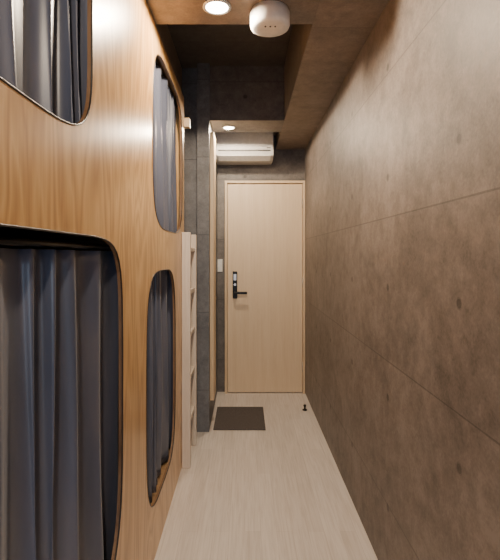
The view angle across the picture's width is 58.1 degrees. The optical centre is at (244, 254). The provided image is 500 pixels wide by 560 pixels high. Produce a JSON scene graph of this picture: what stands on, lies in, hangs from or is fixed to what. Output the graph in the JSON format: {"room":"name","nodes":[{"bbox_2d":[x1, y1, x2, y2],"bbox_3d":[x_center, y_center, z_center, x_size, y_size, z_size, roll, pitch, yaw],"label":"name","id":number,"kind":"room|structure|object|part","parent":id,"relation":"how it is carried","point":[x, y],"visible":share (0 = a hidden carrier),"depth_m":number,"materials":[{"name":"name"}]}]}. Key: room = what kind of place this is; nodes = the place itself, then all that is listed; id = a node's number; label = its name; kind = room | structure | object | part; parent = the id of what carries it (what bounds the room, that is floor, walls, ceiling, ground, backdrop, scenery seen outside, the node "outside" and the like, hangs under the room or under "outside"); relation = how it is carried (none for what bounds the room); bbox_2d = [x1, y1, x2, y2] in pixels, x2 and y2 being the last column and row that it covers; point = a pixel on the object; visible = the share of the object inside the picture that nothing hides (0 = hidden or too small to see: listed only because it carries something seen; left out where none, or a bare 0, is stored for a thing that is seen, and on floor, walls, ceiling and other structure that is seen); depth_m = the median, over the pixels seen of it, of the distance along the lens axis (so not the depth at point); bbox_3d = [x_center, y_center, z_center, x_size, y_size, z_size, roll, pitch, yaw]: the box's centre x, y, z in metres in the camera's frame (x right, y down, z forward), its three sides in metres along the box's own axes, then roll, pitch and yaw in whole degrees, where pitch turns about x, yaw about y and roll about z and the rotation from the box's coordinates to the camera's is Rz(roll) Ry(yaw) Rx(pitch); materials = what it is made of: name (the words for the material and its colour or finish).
{"room":"dormitory","nodes":[
{"label":"dormitory","id":0,"kind":"room"},
{"bbox_2d":[182,63,216,431],"bbox_3d":[-0.882,-0.115,3.818,1.235,2.850,0.976,0,0,0],"label":"wall partition","id":1,"kind":"structure","parent":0,"point":[195,81],"depth_m":3.33,"materials":[{"name":"concrete"}]},
{"bbox_2d":[210,132,215,399],"bbox_3d":[-0.250,0.085,3.510,0.030,2.030,0.220,0,0,0],"label":"trim","id":2,"kind":"structure","parent":1,"relation":"attached to","point":[212,136],"depth_m":3.40,"materials":[{"name":"brown wood"}]},
{"bbox_2d":[167,24,292,67],"bbox_3d":[-0.092,-1.480,2.695,0.775,0.120,1.450,0,0,0],"label":"ceiling","id":3,"kind":"structure","parent":0,"point":[213,44],"depth_m":3.04,"materials":[{"name":"concrete"}]},
{"bbox_2d":[210,66,283,131],"bbox_3d":[0.015,-1.215,3.540,0.560,0.410,0.320,0,0,0],"label":"ceiling beam","id":4,"kind":"structure","parent":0,"point":[246,98],"depth_m":3.38,"materials":[{"name":"grey concrete"}]},
{"bbox_2d":[222,125,234,129],"bbox_3d":[-0.128,-1.005,3.560,0.104,0.010,0.104,0,0,0],"label":"recessed light","id":5,"kind":"object","parent":4,"relation":"in","point":[228,127],"visible":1,"depth_m":3.54,"materials":[{"name":"white plastic"}]},
{"bbox_2d":[217,136,304,391],"bbox_3d":[-0.514,-0.115,4.356,2.171,2.850,0.100,0,0,0],"label":"wall","id":6,"kind":"structure","parent":0,"point":[287,164],"depth_m":4.31,"materials":[{"name":"concrete"}]},
{"bbox_2d":[218,259,222,271],"bbox_3d":[-0.238,0.100,4.299,0.047,0.120,0.014,0,0,0],"label":"light switch","id":7,"kind":"object","parent":6,"relation":"attached to","point":[220,261],"visible":1,"depth_m":4.30,"materials":[{"name":"white plastic"}]},
{"bbox_2d":[225,181,226,393],"bbox_3d":[-0.179,0.303,4.278,0.023,2.013,0.056,0,0,0],"label":"door frame","id":8,"kind":"structure","parent":6,"relation":"attached to","point":[225,181],"depth_m":4.25,"materials":[{"name":"brown wood"}]},
{"bbox_2d":[215,132,272,164],"bbox_3d":[-0.006,-0.982,4.122,0.512,0.277,0.367,0,0,0],"label":"air conditioner","id":9,"kind":"object","parent":6,"relation":"attached to","point":[232,148],"visible":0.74,"depth_m":3.94,"materials":[{"name":"plastic"}]},
{"bbox_3d":[-0.006,-1.012,3.946,0.504,0.175,0.011,0,0,0],"label":"panel","id":10,"kind":"part","parent":9,"relation":"part of","materials":[{"name":"plastic"}]},
{"bbox_2d":[228,184,301,391],"bbox_3d":[0.190,0.314,4.288,0.710,1.977,0.033,0,0,0],"label":"leaf","id":11,"kind":"object","parent":6,"relation":"attached to","point":[265,220],"visible":1,"depth_m":4.27,"materials":[{"name":"brown wood"}]},
{"bbox_2d":[233,271,246,297],"bbox_3d":[-0.049,0.282,4.234,0.137,0.255,0.078,0,0,0],"label":"lock","id":12,"kind":"object","parent":11,"relation":"attached to","point":[235,292],"visible":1,"depth_m":4.25,"materials":[{"name":"black metal"}]},
{"bbox_2d":[227,181,302,183],"bbox_3d":[0.190,-0.691,4.278,0.716,0.024,0.056,0,0,0],"label":"door frame","id":13,"kind":"structure","parent":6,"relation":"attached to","point":[228,182],"depth_m":4.25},
{"bbox_2d":[302,181,304,393],"bbox_3d":[0.558,0.303,4.278,0.021,2.013,0.056,0,0,0],"label":"door frame","id":14,"kind":"structure","parent":6,"relation":"attached to","point":[303,184],"depth_m":4.25,"materials":[{"name":"brown wood"}]},
{"bbox_2d":[154,392,377,559],"bbox_3d":[-0.465,1.360,1.353,2.271,0.100,6.106,0,0,0],"label":"floor","id":15,"kind":"structure","parent":0,"point":[279,491],"depth_m":2.43,"materials":[{"name":"plastic"}]},
{"bbox_2d":[0,0,189,559],"bbox_3d":[-0.922,0.152,0.865,1.135,2.315,4.130,0,0,0],"label":"bunk bed","id":16,"kind":"object","parent":15,"relation":"on","point":[87,184],"visible":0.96,"depth_m":1.46,"materials":[{"name":"brown wood"}]},
{"bbox_2d":[0,0,86,122],"bbox_3d":[-0.433,-0.520,0.651,0.060,0.820,1.102,0,0,0],"label":"privacy curtain","id":17,"kind":"object","parent":16,"relation":"hanging from","point":[43,43],"visible":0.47,"depth_m":0.96,"materials":[{"name":"grey fabric"}]},
{"bbox_3d":[-0.432,-0.024,0.930,0.014,0.014,1.300,0,0,0],"label":"curtain rail","id":18,"kind":"part","parent":16,"relation":"part of","materials":[{"name":"black metal"}]},
{"bbox_2d":[0,248,118,559],"bbox_3d":[-0.433,0.541,0.914,0.059,1.107,1.187,0,0,0],"label":"privacy curtain","id":19,"kind":"object","parent":16,"relation":"hanging from","point":[59,319],"visible":1,"depth_m":1.06,"materials":[{"name":"grey fabric"}]},
{"bbox_2d":[147,270,172,502],"bbox_3d":[-0.435,0.535,2.132,0.065,1.120,0.906,0,0,0],"label":"privacy curtain","id":20,"kind":"object","parent":16,"relation":"hanging from","point":[160,309],"visible":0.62,"depth_m":2.23,"materials":[{"name":"grey fabric"}]},
{"bbox_2d":[153,65,176,231],"bbox_3d":[-0.433,-0.520,2.320,0.058,0.820,1.040,0,0,0],"label":"privacy curtain","id":21,"kind":"object","parent":16,"relation":"hanging from","point":[164,109],"visible":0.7,"depth_m":2.37,"materials":[{"name":"grey fabric"}]},
{"bbox_3d":[-0.432,-0.942,2.305,0.014,0.014,1.090,0,0,0],"label":"curtain rail","id":22,"kind":"part","parent":16,"relation":"part of","materials":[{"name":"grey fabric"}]},
{"bbox_3d":[-0.947,0.152,2.870,1.087,2.315,0.020,0,0,0],"label":"panel","id":23,"kind":"part","parent":16,"relation":"part of","materials":[{"name":"brown wood"}]},
{"bbox_3d":[-0.412,-0.850,2.905,0.115,0.060,0.050,0,0,0],"label":"rail","id":24,"kind":"part","parent":16,"relation":"part of","materials":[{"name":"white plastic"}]},
{"bbox_2d":[182,232,196,467],"bbox_3d":[-0.362,0.585,2.940,0.054,1.450,0.360,0,0,0],"label":"ladder","id":25,"kind":"object","parent":16,"relation":"attached to","point":[189,242],"visible":1,"depth_m":2.76,"materials":[{"name":"brown wood"}]},
{"bbox_2d":[213,407,265,429],"bbox_3d":[-0.042,1.305,3.610,0.393,0.010,0.500,0,0,0],"label":"doormat","id":26,"kind":"object","parent":15,"relation":"on","point":[227,418],"visible":1,"depth_m":3.58,"materials":[{"name":"fabric"}]},
{"bbox_2d":[146,0,388,148],"bbox_3d":[-0.465,-1.275,1.353,2.071,0.530,5.906,0,0,0],"label":"ceiling","id":27,"kind":"structure","parent":0,"point":[327,37],"depth_m":2.20,"materials":[{"name":"wood"}]},
{"bbox_2d":[203,0,230,14],"bbox_3d":[-0.114,-1.005,1.830,0.117,0.010,0.117,0,0,0],"label":"recessed light","id":28,"kind":"object","parent":27,"relation":"in","point":[214,7],"visible":1,"depth_m":1.82,"materials":[{"name":"white plastic"}]},
{"bbox_2d":[250,0,289,36],"bbox_3d":[0.103,-0.969,1.860,0.164,0.083,0.164,0,0,0],"label":"smoke detector","id":29,"kind":"object","parent":27,"relation":"attached to","point":[269,18],"depth_m":1.81,"materials":[{"name":"white plastic"}]},
{"bbox_2d":[305,0,499,559],"bbox_3d":[0.621,-0.115,1.353,0.100,2.850,6.106,0,0,0],"label":"wall","id":30,"kind":"structure","parent":0,"point":[402,164],"depth_m":1.55,"materials":[{"name":"concrete"}]}
]}

